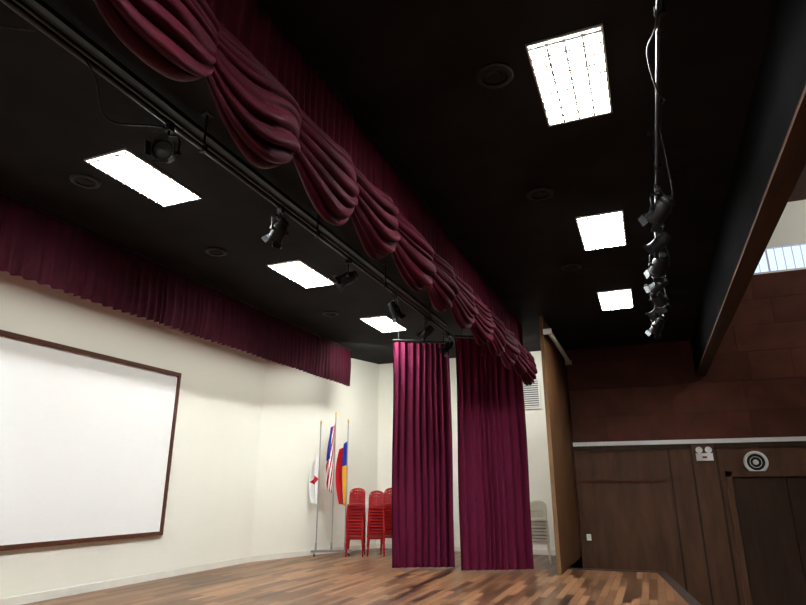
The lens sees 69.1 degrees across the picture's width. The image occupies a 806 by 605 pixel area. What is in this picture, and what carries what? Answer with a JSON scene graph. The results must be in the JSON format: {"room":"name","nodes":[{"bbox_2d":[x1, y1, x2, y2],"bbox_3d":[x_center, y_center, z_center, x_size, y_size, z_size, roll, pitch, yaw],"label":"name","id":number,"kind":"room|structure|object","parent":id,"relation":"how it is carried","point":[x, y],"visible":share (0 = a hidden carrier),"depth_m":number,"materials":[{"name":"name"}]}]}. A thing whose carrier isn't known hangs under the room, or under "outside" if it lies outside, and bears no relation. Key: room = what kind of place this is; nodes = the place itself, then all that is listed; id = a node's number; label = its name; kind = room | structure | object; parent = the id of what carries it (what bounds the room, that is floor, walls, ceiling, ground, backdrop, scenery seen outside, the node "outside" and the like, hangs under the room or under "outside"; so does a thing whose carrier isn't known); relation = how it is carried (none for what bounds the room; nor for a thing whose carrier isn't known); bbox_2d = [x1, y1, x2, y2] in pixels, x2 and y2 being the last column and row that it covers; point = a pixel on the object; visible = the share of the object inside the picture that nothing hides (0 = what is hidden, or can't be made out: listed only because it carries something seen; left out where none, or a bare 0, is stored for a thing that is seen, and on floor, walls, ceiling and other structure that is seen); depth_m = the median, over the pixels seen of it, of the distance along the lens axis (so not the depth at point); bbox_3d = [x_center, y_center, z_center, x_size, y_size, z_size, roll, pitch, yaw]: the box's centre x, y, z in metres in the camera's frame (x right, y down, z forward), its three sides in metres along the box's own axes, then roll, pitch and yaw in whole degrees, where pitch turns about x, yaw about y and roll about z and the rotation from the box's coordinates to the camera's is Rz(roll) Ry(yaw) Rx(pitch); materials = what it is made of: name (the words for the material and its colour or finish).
{"room":"auditorium","nodes":[
{"label":"auditorium","id":0,"kind":"room"},
{"bbox_2d":[0,271,264,598],"bbox_3d":[-6.511,1.152,6.892,0.200,5.140,15.900,-7,-19,21],"label":"wall","id":1,"kind":"structure","parent":0,"point":[209,515],"depth_m":11.43,"materials":[{"name":"beige paint"}]},
{"bbox_2d":[0,330,181,550],"bbox_3d":[-5.486,2.103,8.871,0.053,3.020,5.440,-7,-19,21],"label":"whiteboard","id":2,"kind":"object","parent":1,"relation":"attached to","point":[87,437],"visible":1,"depth_m":9.45,"materials":[{"name":"white plastic"}]},
{"bbox_2d":[0,556,250,604],"bbox_3d":[-6.409,3.532,6.095,0.020,0.120,15.900,-7,-19,21],"label":"baseboard","id":3,"kind":"structure","parent":1,"relation":"attached to","point":[46,595],"depth_m":9.75,"materials":[{"name":"beige wood"}]},
{"bbox_2d":[251,358,378,555],"bbox_3d":[-2.152,3.858,15.449,0.200,5.140,4.155,-14,-23,38],"label":"wall","id":4,"kind":"structure","parent":0,"point":[295,402],"depth_m":14.90,"materials":[{"name":"beige paint"}]},
{"bbox_2d":[251,543,376,561],"bbox_3d":[-2.068,6.230,14.624,0.020,0.120,4.155,-14,-23,38],"label":"baseboard","id":5,"kind":"structure","parent":4,"relation":"attached to","point":[371,546],"depth_m":14.09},
{"bbox_2d":[22,548,688,604],"bbox_3d":[-0.871,4.045,5.860,10.850,1.000,19.950,-7,-19,21],"label":"floor","id":6,"kind":"structure","parent":0,"point":[330,578],"depth_m":9.76,"materials":[{"name":"brown wood"}]},
{"bbox_2d":[311,542,351,556],"bbox_3d":[-1.757,6.050,14.354,1.000,0.300,0.460,3,-18,-9],"label":"flag stand","id":7,"kind":"object","parent":6,"relation":"on","point":[331,544],"visible":0.94,"depth_m":14.31,"materials":[{"name":"silver metal"}]},
{"bbox_2d":[309,421,321,542],"bbox_3d":[-2.232,4.540,14.738,0.220,3.130,0.171,-7,-19,21],"label":"flag","id":8,"kind":"object","parent":7,"relation":"on","point":[315,469],"visible":1,"depth_m":14.76,"materials":[{"name":"white fabric"}]},
{"bbox_2d":[326,412,336,542],"bbox_3d":[-1.860,4.456,14.854,0.236,3.360,0.133,-7,-19,21],"label":"flag","id":9,"kind":"object","parent":7,"relation":"on","point":[330,458],"visible":1,"depth_m":14.96,"materials":[{"name":"multicoloured fabric"}]},
{"bbox_2d":[335,418,348,541],"bbox_3d":[-1.563,4.557,14.872,0.292,3.180,0.149,-5,-18,16],"label":"flag","id":10,"kind":"object","parent":7,"relation":"on","point":[341,473],"visible":0.99,"depth_m":14.93,"materials":[{"name":"multicoloured fabric"}]},
{"bbox_2d":[345,537,364,556],"bbox_3d":[-1.163,5.787,14.377,0.442,0.820,0.508,-1,-18,2],"label":"plastic chair","id":11,"kind":"object","parent":6,"relation":"on","point":[349,538],"visible":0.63,"depth_m":14.23,"materials":[{"name":"red plastic"}]},
{"bbox_2d":[345,530,362,553],"bbox_3d":[-1.167,5.720,14.400,0.442,0.820,0.508,-1,-18,2],"label":"plastic chair","id":12,"kind":"object","parent":11,"relation":"on","point":[349,535],"visible":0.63,"depth_m":14.18,"materials":[{"name":"red plastic"}]},
{"bbox_2d":[345,527,364,550],"bbox_3d":[-1.161,5.653,14.419,0.442,0.820,0.508,-1,-18,2],"label":"plastic chair","id":13,"kind":"object","parent":12,"relation":"on","point":[349,532],"visible":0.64,"depth_m":14.20,"materials":[{"name":"red plastic"}]},
{"bbox_2d":[345,524,361,547],"bbox_3d":[-1.167,5.587,14.442,0.442,0.820,0.508,0,-18,1],"label":"plastic chair","id":14,"kind":"object","parent":13,"relation":"on","point":[349,529],"visible":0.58,"depth_m":14.33,"materials":[{"name":"red plastic"}]},
{"bbox_2d":[346,521,364,543],"bbox_3d":[-1.158,5.519,14.460,0.442,0.820,0.508,-1,-18,2],"label":"plastic chair","id":15,"kind":"object","parent":14,"relation":"on","point":[349,526],"visible":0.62,"depth_m":14.36,"materials":[{"name":"red plastic"}]},
{"bbox_2d":[346,518,364,540],"bbox_3d":[-1.160,5.452,14.482,0.442,0.820,0.508,-1,-18,2],"label":"plastic chair","id":16,"kind":"object","parent":15,"relation":"on","point":[349,523],"visible":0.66,"depth_m":14.28,"materials":[{"name":"red plastic"}]},
{"bbox_2d":[346,515,364,537],"bbox_3d":[-1.159,5.386,14.502,0.442,0.820,0.508,0,-18,1],"label":"plastic chair","id":17,"kind":"object","parent":16,"relation":"on","point":[349,520],"visible":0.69,"depth_m":14.29,"materials":[{"name":"red plastic"}]},
{"bbox_2d":[346,501,365,534],"bbox_3d":[-1.161,5.319,14.524,0.442,0.820,0.508,-1,-18,2],"label":"plastic chair","id":18,"kind":"object","parent":17,"relation":"on","point":[349,517],"visible":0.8,"depth_m":14.31,"materials":[{"name":"red plastic"}]},
{"bbox_2d":[346,497,365,531],"bbox_3d":[-1.164,5.253,14.546,0.442,0.820,0.508,-1,-18,2],"label":"plastic chair","id":19,"kind":"object","parent":18,"relation":"on","point":[349,514],"visible":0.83,"depth_m":14.33,"materials":[{"name":"red plastic"}]},
{"bbox_2d":[346,493,365,528],"bbox_3d":[-1.163,5.186,14.567,0.442,0.820,0.508,-1,-18,2],"label":"plastic chair","id":20,"kind":"object","parent":19,"relation":"on","point":[349,511],"visible":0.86,"depth_m":14.62,"materials":[{"name":"red plastic"}]},
{"bbox_2d":[346,490,363,525],"bbox_3d":[-1.167,5.120,14.590,0.442,0.820,0.508,0,-18,1],"label":"plastic chair","id":21,"kind":"object","parent":20,"relation":"on","point":[348,508],"visible":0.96,"depth_m":14.79,"materials":[{"name":"red plastic"}]},
{"bbox_2d":[346,488,365,522],"bbox_3d":[-1.163,5.053,14.610,0.442,0.820,0.508,-1,-18,3],"label":"plastic chair","id":22,"kind":"object","parent":21,"relation":"on","point":[353,489],"visible":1,"depth_m":14.80,"materials":[{"name":"red plastic"}]},
{"bbox_2d":[367,536,384,556],"bbox_3d":[-0.664,5.820,14.482,0.442,0.820,0.508,0,-18,-1],"label":"plastic chair","id":23,"kind":"object","parent":6,"relation":"on","point":[371,537],"visible":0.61,"depth_m":14.27,"materials":[{"name":"red plastic"}]},
{"bbox_2d":[367,533,384,552],"bbox_3d":[-0.665,5.753,14.503,0.442,0.820,0.508,1,-18,-2],"label":"plastic chair","id":24,"kind":"object","parent":23,"relation":"on","point":[371,534],"visible":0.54,"depth_m":14.30,"materials":[{"name":"red plastic"}]},
{"bbox_2d":[367,530,384,549],"bbox_3d":[-0.661,5.686,14.522,0.442,0.820,0.508,1,-18,-2],"label":"plastic chair","id":25,"kind":"object","parent":24,"relation":"on","point":[370,531],"visible":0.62,"depth_m":14.30,"materials":[{"name":"red plastic"}]},
{"bbox_2d":[367,527,383,546],"bbox_3d":[-0.670,5.620,14.547,0.442,0.820,0.508,0,-18,-1],"label":"plastic chair","id":26,"kind":"object","parent":25,"relation":"on","point":[371,528],"visible":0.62,"depth_m":14.33,"materials":[{"name":"red plastic"}]},
{"bbox_2d":[367,524,384,543],"bbox_3d":[-0.667,5.553,14.567,0.442,0.820,0.508,1,-18,-2],"label":"plastic chair","id":27,"kind":"object","parent":26,"relation":"on","point":[370,525],"visible":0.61,"depth_m":14.35,"materials":[{"name":"red plastic"}]},
{"bbox_2d":[367,521,384,540],"bbox_3d":[-0.661,5.485,14.586,0.442,0.820,0.508,1,-18,-2],"label":"plastic chair","id":28,"kind":"object","parent":27,"relation":"on","point":[370,522],"visible":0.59,"depth_m":14.37,"materials":[{"name":"red plastic"}]},
{"bbox_2d":[367,504,384,537],"bbox_3d":[-0.666,5.419,14.609,0.442,0.820,0.508,0,-18,-1],"label":"plastic chair","id":29,"kind":"object","parent":28,"relation":"on","point":[371,519],"visible":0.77,"depth_m":14.40,"materials":[{"name":"red plastic"}]},
{"bbox_2d":[367,500,384,534],"bbox_3d":[-0.666,5.353,14.630,0.442,0.820,0.508,1,-18,-3],"label":"plastic chair","id":30,"kind":"object","parent":29,"relation":"on","point":[374,500],"visible":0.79,"depth_m":14.41,"materials":[{"name":"red plastic"}]},
{"bbox_2d":[367,496,384,531],"bbox_3d":[-0.666,5.286,14.651,0.442,0.820,0.508,0,-18,-1],"label":"plastic chair","id":31,"kind":"object","parent":30,"relation":"on","point":[374,496],"visible":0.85,"depth_m":14.44,"materials":[{"name":"red plastic"}]},
{"bbox_2d":[367,493,384,528],"bbox_3d":[-0.670,5.220,14.674,0.442,0.820,0.508,1,-18,-2],"label":"plastic chair","id":32,"kind":"object","parent":31,"relation":"on","point":[377,495],"visible":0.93,"depth_m":14.88,"materials":[{"name":"red plastic"}]},
{"bbox_2d":[367,490,384,525],"bbox_3d":[-0.663,5.152,14.692,0.442,0.820,0.508,1,-18,-2],"label":"plastic chair","id":33,"kind":"object","parent":32,"relation":"on","point":[376,491],"visible":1,"depth_m":14.90,"materials":[{"name":"red plastic"}]},
{"bbox_2d":[380,535,391,554],"bbox_3d":[-0.320,5.927,14.822,0.442,0.820,0.508,-2,-18,7],"label":"plastic chair","id":34,"kind":"object","parent":6,"relation":"on","point":[386,536],"visible":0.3,"depth_m":14.61,"materials":[{"name":"red plastic"}]},
{"bbox_2d":[532,541,551,563],"bbox_3d":[3.086,5.411,13.191,0.442,0.820,0.508,-4,-18,12],"label":"plastic chair","id":35,"kind":"object","parent":6,"relation":"on","point":[533,542],"visible":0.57,"depth_m":13.00,"materials":[{"name":"beige plastic"}]},
{"bbox_2d":[532,534,550,559],"bbox_3d":[3.086,5.345,13.212,0.442,0.820,0.508,-4,-18,12],"label":"plastic chair","id":36,"kind":"object","parent":35,"relation":"on","point":[533,539],"visible":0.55,"depth_m":13.02,"materials":[{"name":"beige plastic"}]},
{"bbox_2d":[532,534,550,556],"bbox_3d":[3.086,5.278,13.233,0.442,0.820,0.508,-4,-18,12],"label":"plastic chair","id":37,"kind":"object","parent":36,"relation":"on","point":[533,535],"visible":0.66,"depth_m":13.03,"materials":[{"name":"beige plastic"}]},
{"bbox_2d":[532,515,550,552],"bbox_3d":[3.086,5.211,13.254,0.442,0.820,0.508,-4,-18,12],"label":"plastic chair","id":38,"kind":"object","parent":37,"relation":"on","point":[533,532],"visible":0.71,"depth_m":13.05,"materials":[{"name":"white plastic"}]},
{"bbox_2d":[531,511,550,549],"bbox_3d":[3.086,5.144,13.275,0.442,0.820,0.508,-4,-18,12],"label":"plastic chair","id":39,"kind":"object","parent":38,"relation":"on","point":[532,529],"visible":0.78,"depth_m":13.19,"materials":[{"name":"white plastic"}]},
{"bbox_2d":[531,506,549,545],"bbox_3d":[3.086,5.078,13.296,0.442,0.820,0.508,-4,-18,12],"label":"plastic chair","id":40,"kind":"object","parent":39,"relation":"on","point":[532,526],"visible":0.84,"depth_m":13.20,"materials":[{"name":"white plastic"}]},
{"bbox_2d":[531,503,549,542],"bbox_3d":[3.086,5.011,13.318,0.442,0.820,0.508,-4,-18,12],"label":"plastic chair","id":41,"kind":"object","parent":40,"relation":"on","point":[532,522],"visible":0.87,"depth_m":13.47,"materials":[{"name":"white plastic"}]},
{"bbox_2d":[530,500,549,539],"bbox_3d":[3.086,4.944,13.339,0.442,0.820,0.508,-4,-18,12],"label":"plastic chair","id":42,"kind":"object","parent":41,"relation":"on","point":[534,501],"visible":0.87,"depth_m":13.55,"materials":[{"name":"white plastic"}]},
{"bbox_2d":[568,568,700,604],"bbox_3d":[1.925,2.842,3.650,1.839,0.062,17.810,-5,-18,15],"label":"trim","id":43,"kind":"structure","parent":6,"relation":"attached to","point":[681,591],"depth_m":10.19,"materials":[{"name":"brown wood"}]},
{"bbox_2d":[0,0,776,363],"bbox_3d":[-1.209,-1.378,7.748,10.100,0.200,20.200,-7,-19,21],"label":"ceiling","id":44,"kind":"structure","parent":0,"point":[407,70],"depth_m":6.41,"materials":[{"name":"black paint"}]},
{"bbox_2d":[69,173,100,188],"bbox_3d":[-3.850,-1.465,7.092,0.340,0.030,0.340,-7,-19,21],"label":"recessed light","id":45,"kind":"object","parent":44,"relation":"in","point":[82,180],"visible":1,"depth_m":7.07,"materials":[{"name":"black metal"}]},
{"bbox_2d":[84,148,201,206],"bbox_3d":[-3.094,-1.468,7.064,0.620,0.040,1.240,-7,-19,21],"label":"recessed light","id":46,"kind":"object","parent":44,"relation":"in","point":[123,165],"visible":1,"depth_m":6.97,"materials":[{"name":"white plastic"}]},
{"bbox_2d":[0,189,351,385],"bbox_3d":[-4.579,-0.584,8.257,0.114,1.006,16.824,-7,-19,21],"label":"curtain","id":47,"kind":"object","parent":44,"relation":"hanging from","point":[42,246],"visible":1,"depth_m":9.31,"materials":[{"name":"fabric"}]},
{"bbox_2d":[205,247,226,255],"bbox_3d":[-2.944,-0.795,9.211,0.340,0.030,0.340,-7,-19,21],"label":"recessed light","id":48,"kind":"object","parent":44,"relation":"in","point":[213,251],"visible":1,"depth_m":9.18,"materials":[{"name":"black metal"}]},
{"bbox_2d":[0,0,453,337],"bbox_3d":[-1.481,-1.089,7.207,0.461,0.677,13.000,-7,-19,21],"label":"bar","id":49,"kind":"object","parent":44,"relation":"hanging from","point":[43,7],"visible":0.92,"depth_m":5.60,"materials":[{"name":"metal"}]},
{"bbox_2d":[145,120,180,163],"bbox_3d":[-2.121,-1.416,5.232,0.252,0.485,0.361,2,-18,-7],"label":"spotlight","id":50,"kind":"object","parent":49,"relation":"attached to","point":[161,148],"visible":1,"depth_m":5.14,"materials":[{"name":"black metal"}]},
{"bbox_2d":[261,205,289,249],"bbox_3d":[-1.476,-0.877,6.866,0.347,0.526,0.252,-13,-22,36],"label":"spotlight","id":51,"kind":"object","parent":49,"relation":"attached to","point":[279,229],"visible":1,"depth_m":6.77,"materials":[{"name":"black metal"}]},
{"bbox_2d":[333,257,357,290],"bbox_3d":[-0.820,-0.406,8.389,0.364,0.506,0.252,1,-18,-4],"label":"spotlight","id":52,"kind":"object","parent":49,"relation":"attached to","point":[348,277],"visible":1,"depth_m":8.32,"materials":[{"name":"black metal"}]},
{"bbox_2d":[388,292,405,322],"bbox_3d":[-0.114,0.086,9.911,0.328,0.528,0.252,13,-22,-35],"label":"spotlight","id":53,"kind":"object","parent":49,"relation":"attached to","point":[394,309],"visible":1,"depth_m":9.81,"materials":[{"name":"black metal"}]},
{"bbox_2d":[416,316,433,342],"bbox_3d":[0.425,0.525,11.318,0.359,0.517,0.252,-7,-19,21],"label":"spotlight","id":54,"kind":"object","parent":49,"relation":"attached to","point":[427,331],"visible":1,"depth_m":11.22,"materials":[{"name":"black metal"}]},
{"bbox_2d":[438,332,453,355],"bbox_3d":[0.915,0.883,12.436,0.351,0.524,0.252,7,-19,-22],"label":"spotlight","id":55,"kind":"object","parent":49,"relation":"attached to","point":[447,346],"visible":1,"depth_m":12.40,"materials":[{"name":"black metal"}]},
{"bbox_2d":[267,260,334,288],"bbox_3d":[-1.751,-0.474,10.208,0.620,0.040,1.240,-7,-19,21],"label":"recessed light","id":56,"kind":"object","parent":44,"relation":"in","point":[297,271],"visible":1,"depth_m":10.12,"materials":[{"name":"white plastic"}]},
{"bbox_2d":[93,0,537,385],"bbox_3d":[0.043,-0.890,6.488,0.449,1.490,15.016,-7,-19,21],"label":"swag valance","id":57,"kind":"object","parent":44,"relation":"hanging from","point":[276,105],"visible":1,"depth_m":4.68,"materials":[{"name":"red fabric"}]},
{"bbox_2d":[322,311,337,315],"bbox_3d":[-1.548,0.239,12.478,0.340,0.030,0.340,-7,-19,21],"label":"recessed light","id":58,"kind":"object","parent":44,"relation":"in","point":[326,313],"visible":1,"depth_m":12.44,"materials":[{"name":"black metal"}]},
{"bbox_2d":[360,315,406,332],"bbox_3d":[-0.430,0.503,13.298,0.620,0.040,1.240,-7,-19,21],"label":"recessed light","id":59,"kind":"object","parent":44,"relation":"in","point":[383,323],"visible":0.98,"depth_m":13.21,"materials":[{"name":"white plastic"}]},
{"bbox_2d":[364,317,401,330],"bbox_3d":[-0.430,0.493,13.301,0.580,0.011,1.200,-7,-19,21],"label":"diffuser","id":60,"kind":"object","parent":59,"relation":"attached to","point":[380,323],"depth_m":13.21,"materials":[{"name":"white plastic"}]},
{"bbox_2d":[392,327,454,567],"bbox_3d":[0.420,3.013,12.802,1.341,5.124,0.159,2,-18,-6],"label":"stage curtain","id":61,"kind":"object","parent":44,"relation":"hanging from","point":[422,456],"visible":0.98,"depth_m":12.69,"materials":[{"name":"fabric"}]},
{"bbox_2d":[454,333,533,570],"bbox_3d":[1.900,2.901,12.449,1.549,5.124,0.151,3,-18,-8],"label":"stage curtain","id":62,"kind":"object","parent":44,"relation":"hanging from","point":[494,493],"visible":0.94,"depth_m":12.31,"materials":[{"name":"fabric"}]},
{"bbox_2d":[476,62,513,88],"bbox_3d":[0.827,-2.039,5.275,0.340,0.030,0.340,-7,-19,21],"label":"recessed light","id":63,"kind":"object","parent":44,"relation":"in","point":[493,75],"visible":1,"depth_m":5.26,"materials":[{"name":"black metal"}]},
{"bbox_2d":[526,187,553,200],"bbox_3d":[1.733,-1.369,7.394,0.340,0.030,0.340,-7,-19,21],"label":"recessed light","id":64,"kind":"object","parent":44,"relation":"in","point":[538,193],"visible":1,"depth_m":7.37,"materials":[{"name":"black metal"}]},
{"bbox_2d":[525,23,611,125],"bbox_3d":[1.548,-2.013,5.343,0.620,0.040,1.240,-7,-19,21],"label":"recessed light","id":65,"kind":"object","parent":44,"relation":"in","point":[570,69],"visible":1,"depth_m":5.24,"materials":[{"name":"white plastic"}]},
{"bbox_2d":[575,210,626,250],"bbox_3d":[2.891,-1.018,8.487,0.620,0.040,1.240,-7,-19,21],"label":"recessed light","id":66,"kind":"object","parent":44,"relation":"in","point":[606,229],"visible":1,"depth_m":8.40,"materials":[{"name":"white plastic"}]},
{"bbox_2d":[597,288,632,310],"bbox_3d":[4.212,-0.041,11.577,0.620,0.040,1.240,-7,-19,21],"label":"recessed light","id":67,"kind":"object","parent":44,"relation":"in","point":[621,298],"visible":1,"depth_m":11.49,"materials":[{"name":"white plastic"}]},
{"bbox_2d":[600,291,631,308],"bbox_3d":[4.212,-0.051,11.580,0.580,0.011,1.200,-7,-19,21],"label":"diffuser","id":68,"kind":"object","parent":67,"relation":"attached to","point":[608,299],"depth_m":11.52,"materials":[{"name":"white plastic"}]},
{"bbox_2d":[646,0,673,316],"bbox_3d":[2.889,-1.201,6.620,0.236,0.817,11.200,-7,-19,21],"label":"bar","id":69,"kind":"object","parent":44,"relation":"hanging from","point":[659,9],"visible":0.66,"depth_m":4.87,"materials":[{"name":"metal"}]},
{"bbox_2d":[645,317,664,338],"bbox_3d":[4.715,0.414,10.916,0.278,0.547,0.396,5,-18,-17],"label":"spotlight","id":70,"kind":"object","parent":69,"relation":"attached to","point":[655,329],"visible":0.88,"depth_m":10.82,"materials":[{"name":"black metal"}]},
{"bbox_2d":[643,277,667,297],"bbox_3d":[3.767,-0.319,8.702,0.240,0.483,0.342,12,-21,-34],"label":"spotlight","id":71,"kind":"object","parent":69,"relation":"attached to","point":[655,287],"visible":0.8,"depth_m":8.64,"materials":[{"name":"black metal"}]},
{"bbox_2d":[645,307,665,323],"bbox_3d":[4.320,0.108,10.017,0.338,0.504,0.240,-10,-20,28],"label":"spotlight","id":72,"kind":"object","parent":69,"relation":"attached to","point":[653,316],"visible":0.48,"depth_m":9.93,"materials":[{"name":"black metal"}]},
{"bbox_2d":[638,182,674,232],"bbox_3d":[2.773,-1.035,6.367,0.278,0.527,0.407,6,-18,-18],"label":"spotlight","id":73,"kind":"object","parent":69,"relation":"attached to","point":[658,212],"visible":0.94,"depth_m":6.30,"materials":[{"name":"black metal"}]},
{"bbox_2d":[642,225,670,259],"bbox_3d":[3.118,-0.785,7.198,0.340,0.502,0.240,-16,-23,40],"label":"spotlight","id":74,"kind":"object","parent":69,"relation":"attached to","point":[659,242],"visible":0.89,"depth_m":7.11,"materials":[{"name":"black metal"}]},
{"bbox_2d":[644,252,669,281],"bbox_3d":[3.447,-0.543,7.915,0.278,0.531,0.407,0,-18,2],"label":"spotlight","id":75,"kind":"object","parent":69,"relation":"attached to","point":[658,267],"visible":0.86,"depth_m":7.85,"materials":[{"name":"black metal"}]},
{"bbox_2d":[649,280,672,313],"bbox_3d":[4.079,-0.102,9.315,0.407,0.529,0.278,15,-23,-39],"label":"spotlight","id":76,"kind":"object","parent":69,"relation":"attached to","point":[661,301],"visible":0.7,"depth_m":9.23,"materials":[{"name":"black metal"}]},
{"bbox_2d":[376,350,581,555],"bbox_3d":[1.759,4.043,16.034,5.600,5.140,0.200,-7,-19,21],"label":"wall","id":77,"kind":"structure","parent":0,"point":[536,429],"depth_m":15.76,"materials":[{"name":"beige paint"}]},
{"bbox_2d":[377,543,555,554],"bbox_3d":[1.727,6.404,15.176,5.320,0.120,0.020,-7,-19,21],"label":"baseboard","id":78,"kind":"structure","parent":77,"relation":"attached to","point":[387,546],"depth_m":14.56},
{"bbox_2d":[523,377,540,408],"bbox_3d":[3.381,2.441,15.711,0.600,0.840,0.040,-7,-19,21],"label":"air vent","id":79,"kind":"object","parent":77,"relation":"in","point":[532,398],"visible":0.55,"depth_m":15.66,"materials":[{"name":"white metal"}]},
{"bbox_2d":[538,315,582,574],"bbox_3d":[3.672,3.726,13.374,0.080,6.140,3.730,-7,-19,21],"label":"wall partition","id":80,"kind":"structure","parent":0,"point":[567,536],"depth_m":12.83,"materials":[{"name":"brown wood"}]},
{"bbox_2d":[543,328,571,364],"bbox_3d":[3.738,1.109,14.021,0.178,0.120,3.540,-7,-19,21],"label":"screen housing","id":81,"kind":"object","parent":80,"relation":"attached to","point":[568,361],"visible":1,"depth_m":13.48,"materials":[{"name":"white metal"}]},
{"bbox_2d":[565,200,805,604],"bbox_3d":[8.979,2.108,13.829,9.800,9.500,0.226,-7,-19,21],"label":"wall","id":82,"kind":"structure","parent":0,"point":[754,385],"depth_m":14.28,"materials":[{"name":"brown wood"}]},
{"bbox_2d":[573,441,805,604],"bbox_3d":[8.935,4.888,12.836,9.800,3.600,0.060,-7,-19,21],"label":"trim","id":83,"kind":"structure","parent":82,"relation":"attached to","point":[720,566],"depth_m":13.58,"materials":[{"name":"brown wood"}]},
{"bbox_2d":[743,451,768,470],"bbox_3d":[8.161,3.691,13.528,0.500,0.500,0.080,-7,-19,21],"label":"wall speaker","id":84,"kind":"object","parent":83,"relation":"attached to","point":[753,460],"visible":1,"depth_m":13.52,"materials":[{"name":"white plastic"}]},
{"bbox_2d":[573,436,805,446],"bbox_3d":[8.937,3.126,13.398,9.800,0.100,0.050,-7,-19,21],"label":"trim","id":85,"kind":"structure","parent":82,"relation":"attached to","point":[800,438],"depth_m":14.12,"materials":[{"name":"white metal"}]},
{"bbox_2d":[696,447,713,460],"bbox_3d":[7.177,3.602,13.944,0.360,0.321,0.117,-7,-19,21],"label":"emergency light","id":86,"kind":"object","parent":82,"relation":"attached to","point":[700,456],"visible":1,"depth_m":13.90,"materials":[{"name":"white plastic"}]},
{"bbox_2d":[690,0,805,375],"bbox_3d":[3.589,-3.019,6.273,0.220,4.280,20.100,-7,-19,21],"label":"beam","id":87,"kind":"structure","parent":82,"relation":"attached to","point":[771,157],"depth_m":5.70,"materials":[{"name":"black paint"}]},
{"bbox_2d":[725,471,805,604],"bbox_3d":[8.649,5.226,12.827,2.400,2.950,0.098,-7,-19,21],"label":"door","id":88,"kind":"structure","parent":82,"relation":"in","point":[771,570],"depth_m":13.04,"materials":[{"name":"brown wood"}]},
{"bbox_2d":[754,242,805,274],"bbox_3d":[9.706,-1.121,14.497,5.200,0.700,0.100,-7,-19,21],"label":"window","id":89,"kind":"structure","parent":82,"relation":"in","point":[800,243],"depth_m":14.58,"materials":[{"name":"white metal"}]},
{"bbox_2d":[788,165,805,201],"bbox_3d":[6.701,-5.521,5.791,6.900,0.200,20.400,-7,-19,21],"label":"ceiling","id":90,"kind":"structure","parent":0,"point":[799,192],"depth_m":14.27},
{"bbox_3d":[-0.326,5.861,14.846,0.442,0.820,0.508,-2,-18,6],"label":"plastic chair","id":91,"kind":"object","parent":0,"visible":0},
{"bbox_3d":[-0.324,5.794,14.866,0.442,0.820,0.508,-2,-18,6],"label":"plastic chair","id":92,"kind":"object","parent":91,"relation":"on","visible":0},
{"bbox_2d":[380,523,391,545],"bbox_3d":[-0.318,5.727,14.885,0.442,0.820,0.508,-2,-18,6],"label":"plastic chair","id":93,"kind":"object","parent":92,"relation":"on","point":[386,527],"visible":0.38,"depth_m":14.68,"materials":[{"name":"red plastic"}]},
{"bbox_3d":[-0.323,5.461,14.972,0.442,0.820,0.508,-2,-18,7],"label":"plastic chair","id":94,"kind":"object","parent":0,"visible":0},
{"bbox_2d":[380,493,391,527],"bbox_3d":[-0.321,5.327,15.013,0.442,0.820,0.508,-2,-18,7],"label":"plastic chair","id":95,"kind":"object","parent":94,"relation":"on","point":[388,509],"visible":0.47,"depth_m":15.25,"materials":[{"name":"red plastic"}]},
{"bbox_2d":[381,490,391,524],"bbox_3d":[-0.319,5.260,15.033,0.442,0.820,0.508,-2,-18,6],"label":"plastic chair","id":96,"kind":"object","parent":95,"relation":"on","point":[391,490],"visible":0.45,"depth_m":15.16,"materials":[{"name":"red plastic"}]},
{"bbox_2d":[380,488,391,521],"bbox_3d":[-0.325,5.194,15.057,0.442,0.820,0.508,-2,-18,7],"label":"plastic chair","id":97,"kind":"object","parent":96,"relation":"on","point":[387,489],"visible":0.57,"depth_m":15.29,"materials":[{"name":"red plastic"}]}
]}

